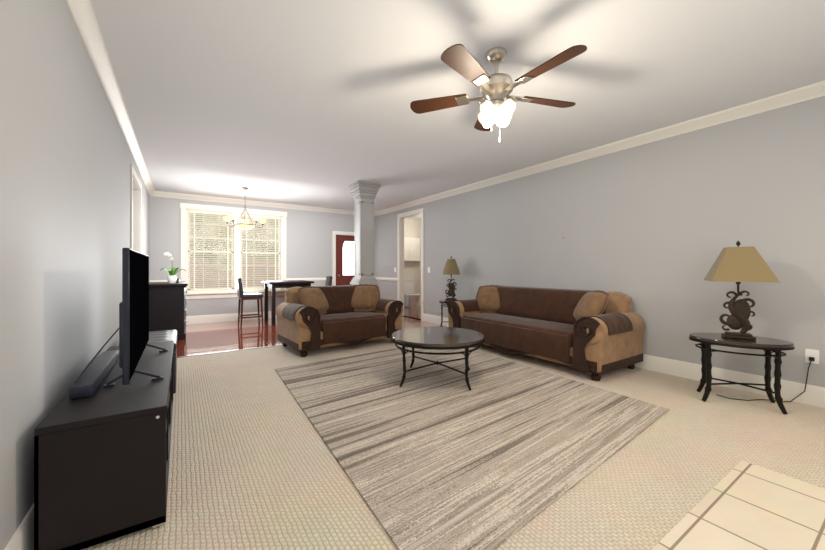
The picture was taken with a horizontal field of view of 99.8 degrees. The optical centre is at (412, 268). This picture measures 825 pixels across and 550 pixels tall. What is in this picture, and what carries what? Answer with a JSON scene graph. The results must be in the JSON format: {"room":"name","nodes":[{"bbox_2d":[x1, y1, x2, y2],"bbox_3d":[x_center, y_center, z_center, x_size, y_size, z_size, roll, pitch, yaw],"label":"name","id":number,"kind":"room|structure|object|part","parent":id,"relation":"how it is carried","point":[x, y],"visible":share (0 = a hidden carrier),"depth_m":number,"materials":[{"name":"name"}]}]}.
{"room":"living room","nodes":[
{"label":"living room","id":0,"kind":"room"},
{"bbox_2d":[0,0,149,549],"bbox_3d":[-2.570,-0.193,2.799,0.120,2.740,10.248,0,0,-34],"label":"wall","id":1,"kind":"structure","parent":0,"point":[66,159],"depth_m":1.68,"materials":[{"name":"grey paint"}]},
{"bbox_2d":[4,503,33,549],"bbox_3d":[-1.624,1.092,1.501,0.016,0.170,6.800,0,0,-34],"label":"baseboard","id":2,"kind":"structure","parent":1,"relation":"attached to","point":[22,538],"depth_m":1.37,"materials":[{"name":"white wood"}]},
{"bbox_2d":[65,0,156,195],"bbox_3d":[-2.485,-1.513,2.855,0.085,0.100,10.008,0,0,-34],"label":"crown molding","id":3,"kind":"structure","parent":1,"relation":"attached to","point":[84,17],"depth_m":2.66,"materials":[{"name":"white"}]},
{"bbox_2d":[130,164,141,252],"bbox_3d":[-3.918,-0.063,4.840,0.138,2.480,1.280,0,0,-34],"label":"trim","id":4,"kind":"structure","parent":1,"relation":"attached to","point":[135,214],"depth_m":5.28,"materials":[{"name":"white"}]},
{"bbox_2d":[150,196,354,315],"bbox_3d":[-3.219,-0.193,8.450,5.064,2.740,0.120,0,0,-34],"label":"wall","id":5,"kind":"structure","parent":0,"point":[308,244],"depth_m":8.19,"materials":[{"name":"grey paint"}]},
{"bbox_2d":[150,280,180,281],"bbox_3d":[-5.071,0.277,7.132,0.520,0.080,0.022,0,0,-34],"label":"trim","id":6,"kind":"structure","parent":5,"relation":"attached to","point":[150,280],"depth_m":7.08,"materials":[{"name":"white wood"}]},
{"bbox_2d":[186,311,276,323],"bbox_3d":[-3.695,1.092,8.052,3.830,0.170,0.016,0,0,-34],"label":"baseboard","id":7,"kind":"structure","parent":5,"relation":"attached to","point":[233,316],"depth_m":7.66,"materials":[{"name":"white wood"}]},
{"bbox_2d":[180,203,286,298],"bbox_3d":[-3.984,-0.365,7.899,2.200,2.025,0.190,0,0,-34],"label":"window","id":8,"kind":"structure","parent":5,"relation":"in","point":[185,207],"depth_m":7.83,"materials":[{"name":"white"}]},
{"bbox_3d":[-4.021,-0.378,7.955,1.900,1.750,0.035,0,0,-34],"label":"window sash","id":9,"kind":"part","parent":8,"relation":"part of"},
{"bbox_2d":[188,210,280,291],"bbox_3d":[-3.991,-0.376,7.910,1.890,1.741,0.053,0,0,-34],"label":"window blinds","id":10,"kind":"object","parent":8,"relation":"attached to","point":[214,244],"visible":0.79,"depth_m":7.79,"materials":[{"name":"beige"}]},
{"bbox_2d":[157,192,354,214],"bbox_3d":[-3.172,-1.513,8.358,4.860,0.100,0.085,0,0,-34],"label":"crown molding","id":11,"kind":"structure","parent":5,"relation":"attached to","point":[159,194],"depth_m":7.97,"materials":[{"name":"white"}]},
{"bbox_2d":[286,278,332,280],"bbox_3d":[-2.586,0.277,8.787,1.170,0.080,0.022,0,0,-34],"label":"trim","id":12,"kind":"structure","parent":5,"relation":"attached to","point":[324,279],"depth_m":8.77,"materials":[{"name":"white wood"}]},
{"bbox_2d":[332,231,354,285],"bbox_3d":[-1.659,0.092,9.406,1.060,2.170,0.018,0,0,-34],"label":"door frame","id":13,"kind":"structure","parent":5,"relation":"attached to","point":[334,233],"depth_m":9.13,"materials":[{"name":"white wood"}]},
{"bbox_2d":[336,235,354,285],"bbox_3d":[-1.671,0.137,9.423,0.860,2.060,0.147,0,0,-34],"label":"front door","id":14,"kind":"structure","parent":5,"relation":"in","point":[345,260],"depth_m":9.36,"materials":[{"name":"red wood"}]},
{"bbox_2d":[177,316,443,357],"bbox_3d":[-2.325,1.224,7.107,5.304,0.106,3.348,0,0,-34],"label":"floor","id":15,"kind":"structure","parent":0,"point":[213,338],"depth_m":6.03,"materials":[{"name":"brown wood"}]},
{"bbox_2d":[149,281,187,339],"bbox_3d":[-4.293,0.712,6.092,0.583,0.930,1.130,0,0,-34],"label":"chest","id":16,"kind":"object","parent":15,"relation":"on","point":[167,306],"visible":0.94,"depth_m":5.67,"materials":[{"name":"black wood"}]},
{"bbox_2d":[160,252,186,282],"bbox_3d":[-4.008,-0.016,5.826,0.371,0.523,0.354,0,0,-34],"label":"orchid plant","id":17,"kind":"object","parent":16,"relation":"on","point":[171,278],"visible":1,"depth_m":5.82,"materials":[{"name":"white plant"}]},
{"bbox_2d":[235,277,262,327],"bbox_3d":[-3.361,0.678,7.157,0.475,0.999,0.430,0,0,-34],"label":"stool","id":18,"kind":"object","parent":15,"relation":"on","point":[242,296],"visible":1,"depth_m":7.04,"materials":[{"name":"brown wood"}]},
{"bbox_2d":[261,280,313,324],"bbox_3d":[-2.792,0.727,7.752,0.920,0.900,0.920,0,0,-34],"label":"pub table","id":19,"kind":"object","parent":15,"relation":"on","point":[273,285],"visible":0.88,"depth_m":7.43,"materials":[{"name":"black laminate"}]},
{"bbox_2d":[325,276,331,285],"bbox_3d":[-2.189,0.678,8.294,0.475,0.999,0.430,0,0,-26],"label":"stool","id":20,"kind":"object","parent":15,"relation":"on","point":[328,281],"visible":0.12,"depth_m":8.22,"materials":[{"name":"brown wood"}]},
{"bbox_2d":[348,181,380,284],"bbox_3d":[-0.899,-0.193,6.478,0.470,2.740,0.470,0,0,-34],"label":"column","id":21,"kind":"structure","parent":15,"relation":"on","point":[363,193],"depth_m":6.37,"materials":[{"name":"grey"}]},
{"bbox_2d":[403,306,420,319],"bbox_3d":[0.715,1.227,9.456,2.600,0.100,3.350,0,0,-34],"label":"floor","id":22,"kind":"structure","parent":0,"point":[413,313],"depth_m":9.12,"materials":[{"name":"brown wood"}]},
{"bbox_2d":[404,281,419,308],"bbox_3d":[-0.013,0.776,10.406,0.450,0.802,0.693,0,0,-34],"label":"toilet","id":23,"kind":"object","parent":22,"relation":"on","point":[411,298],"visible":0.88,"depth_m":10.44,"materials":[{"name":"white ceramic"}]},
{"bbox_2d":[404,215,420,305],"bbox_3d":[0.765,-0.243,9.490,2.480,2.840,3.350,0,0,-34],"label":"wall","id":24,"kind":"structure","parent":0,"point":[412,229],"depth_m":10.89,"materials":[{"name":"white paint"}]},
{"bbox_2d":[404,237,419,261],"bbox_3d":[-0.165,-0.583,10.633,0.840,0.720,0.214,0,0,-34],"label":"upper cabinet","id":25,"kind":"object","parent":24,"relation":"attached to","point":[411,249],"visible":0.62,"depth_m":10.61,"materials":[{"name":"white wood"}]},
{"bbox_2d":[82,326,824,549],"bbox_3d":[0.510,1.227,2.850,5.304,0.100,6.920,0,0,-34],"label":"floor","id":26,"kind":"structure","parent":0,"point":[254,464],"depth_m":2.09,"materials":[{"name":"beige carpet"}]},
{"bbox_2d":[34,341,173,549],"bbox_3d":[-1.780,0.902,2.195,0.425,0.550,1.732,0,0,-34],"label":"tv stand","id":27,"kind":"object","parent":26,"relation":"on","point":[101,462],"visible":0.96,"depth_m":1.49,"materials":[{"name":"black laminate"}]},
{"bbox_2d":[68,350,118,398],"bbox_3d":[-1.843,0.596,2.041,0.090,0.060,0.880,0,0,-34],"label":"speaker","id":28,"kind":"object","parent":27,"relation":"on","point":[91,378],"visible":0.96,"depth_m":1.85},
{"bbox_2d":[103,248,167,386],"bbox_3d":[-1.751,0.261,2.246,0.260,0.729,1.240,0,0,-34],"label":"tv","id":29,"kind":"object","parent":27,"relation":"on","point":[133,323],"visible":1,"depth_m":1.86,"materials":[{"name":"grey plastic"}]},
{"bbox_2d":[75,328,118,382],"bbox_3d":[-1.757,0.441,1.998,0.154,0.235,0.633,0,0,-34],"label":"cord","id":30,"kind":"object","parent":29,"relation":"attached to","point":[95,356],"visible":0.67,"depth_m":1.96,"materials":[{"name":"black plastic"}]},
{"bbox_2d":[118,330,176,393],"bbox_3d":[-2.501,0.914,3.309,0.430,0.526,0.850,0,0,-34],"label":"ottoman bench","id":31,"kind":"object","parent":26,"relation":"on","point":[162,336],"visible":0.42,"depth_m":3.27,"materials":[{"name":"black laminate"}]},
{"bbox_2d":[276,284,402,356],"bbox_3d":[-1.099,0.718,5.392,1.733,0.917,0.986,0,0,-38],"label":"loveseat","id":32,"kind":"object","parent":26,"relation":"on","point":[312,317],"visible":0.98,"depth_m":5.12,"materials":[{"name":"brown fabric"}]},
{"bbox_2d":[439,299,450,326],"bbox_3d":[0.729,0.890,6.613,0.424,0.574,0.485,0,0,-34],"label":"end table","id":33,"kind":"object","parent":26,"relation":"on","point":[444,301],"visible":0.35,"depth_m":6.66,"materials":[{"name":"black"}]},
{"bbox_2d":[443,256,459,300],"bbox_3d":[0.738,0.180,6.618,0.333,0.843,0.333,0,0,26],"label":"table lamp","id":34,"kind":"object","parent":33,"relation":"on","point":[451,268],"visible":1,"depth_m":6.55,"materials":[{"name":"beige fabric"}]},
{"bbox_2d":[275,347,668,549],"bbox_3d":[0.264,1.171,3.450,2.780,0.012,3.470,0,0,-34],"label":"rug","id":35,"kind":"object","parent":26,"relation":"on","point":[436,457],"visible":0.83,"depth_m":2.44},
{"bbox_2d":[391,327,484,390],"bbox_3d":[0.265,0.928,3.684,0.988,0.466,0.988,0,0,-34],"label":"coffee table","id":36,"kind":"object","parent":35,"relation":"on","point":[440,338],"visible":0.98,"depth_m":3.45,"materials":[{"name":"grey metal"}]},
{"bbox_2d":[447,285,644,380],"bbox_3d":[1.619,0.717,4.790,0.986,0.920,2.493,0,0,-34],"label":"sofa","id":37,"kind":"object","parent":26,"relation":"on","point":[595,333],"visible":0.85,"depth_m":4.16,"materials":[{"name":"brown fabric"}]},
{"bbox_2d":[689,333,794,413],"bbox_3d":[2.874,0.896,3.067,0.687,0.566,0.485,0,0,32],"label":"end table","id":38,"kind":"object","parent":26,"relation":"on","point":[766,345],"visible":0.98,"depth_m":3.02,"materials":[{"name":"black"}]},
{"bbox_2d":[704,241,779,339],"bbox_3d":[2.874,0.181,3.067,0.420,0.860,0.420,0,0,32],"label":"table lamp","id":39,"kind":"object","parent":38,"relation":"on","point":[738,265],"visible":1,"depth_m":3.00,"materials":[{"name":"beige fabric"}]},
{"bbox_2d":[90,0,824,211],"bbox_3d":[-0.412,-1.613,4.235,5.304,0.100,10.248,0,0,-34],"label":"ceiling","id":40,"kind":"structure","parent":0,"point":[301,102],"depth_m":2.87,"materials":[{"name":"white paint"}]},
{"bbox_2d":[223,187,265,230],"bbox_3d":[-3.237,-1.141,6.753,0.751,0.845,0.751,0,0,-34],"label":"chandelier","id":41,"kind":"object","parent":40,"relation":"hanging from","point":[245,226],"visible":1,"depth_m":6.66,"materials":[{"name":"white glass"}]},
{"bbox_2d":[410,44,586,141],"bbox_3d":[0.638,-1.243,2.476,1.266,0.640,1.215,0,0,-34],"label":"ceiling fan","id":42,"kind":"object","parent":40,"relation":"hanging from","point":[496,88],"visible":1,"depth_m":2.42,"materials":[{"name":"brown wood"}]},
{"bbox_2d":[374,96,824,387],"bbox_3d":[1.745,-0.193,5.672,0.120,2.740,10.248,0,0,-34],"label":"wall","id":43,"kind":"structure","parent":0,"point":[652,230],"depth_m":3.85,"materials":[{"name":"grey paint"}]},
{"bbox_2d":[374,277,396,280],"bbox_3d":[-0.730,0.277,9.262,0.022,0.080,1.288,0,0,-34],"label":"trim","id":44,"kind":"structure","parent":43,"relation":"attached to","point":[377,278],"depth_m":9.20,"materials":[{"name":"white wood"}]},
{"bbox_2d":[397,208,423,320],"bbox_3d":[-0.012,-0.093,8.294,0.138,2.540,1.120,0,0,-34],"label":"door frame","id":45,"kind":"structure","parent":43,"relation":"attached to","point":[400,256],"depth_m":8.65,"materials":[{"name":"white wood"}]},
{"bbox_2d":[374,81,824,215],"bbox_3d":[1.660,-1.513,5.615,0.085,0.100,10.008,0,0,-34],"label":"crown molding","id":46,"kind":"structure","parent":43,"relation":"attached to","point":[816,90],"depth_m":3.94,"materials":[{"name":"white"}]},
{"bbox_2d":[424,314,824,407],"bbox_3d":[2.356,1.092,4.632,0.016,0.170,7.600,0,0,-34],"label":"baseboard","id":47,"kind":"structure","parent":43,"relation":"attached to","point":[813,395],"depth_m":3.44,"materials":[{"name":"white wood"}]},
{"bbox_2d":[805,349,818,363],"bbox_3d":[3.449,0.757,2.999,0.006,0.120,0.080,0,0,-34],"label":"electrical outlet plate","id":48,"kind":"object","parent":43,"relation":"attached to","point":[811,353],"visible":1,"depth_m":3.00,"materials":[{"name":"white plastic"}]},
{"bbox_2d":[716,357,814,401],"bbox_3d":[3.128,0.968,3.098,0.417,0.411,0.551,0,0,-34],"label":"lamp cord","id":49,"kind":"object","parent":48,"relation":"attached to","point":[811,359],"visible":0.96,"depth_m":3.00,"materials":[{"name":"black plastic"}]},
{"bbox_2d":[651,460,824,549],"bbox_3d":[1.756,1.175,0.812,1.880,0.005,1.905,0,0,-34],"label":"floor","id":50,"kind":"structure","parent":0,"point":[742,505],"depth_m":1.64,"materials":[{"name":"beige tile"}]}
]}

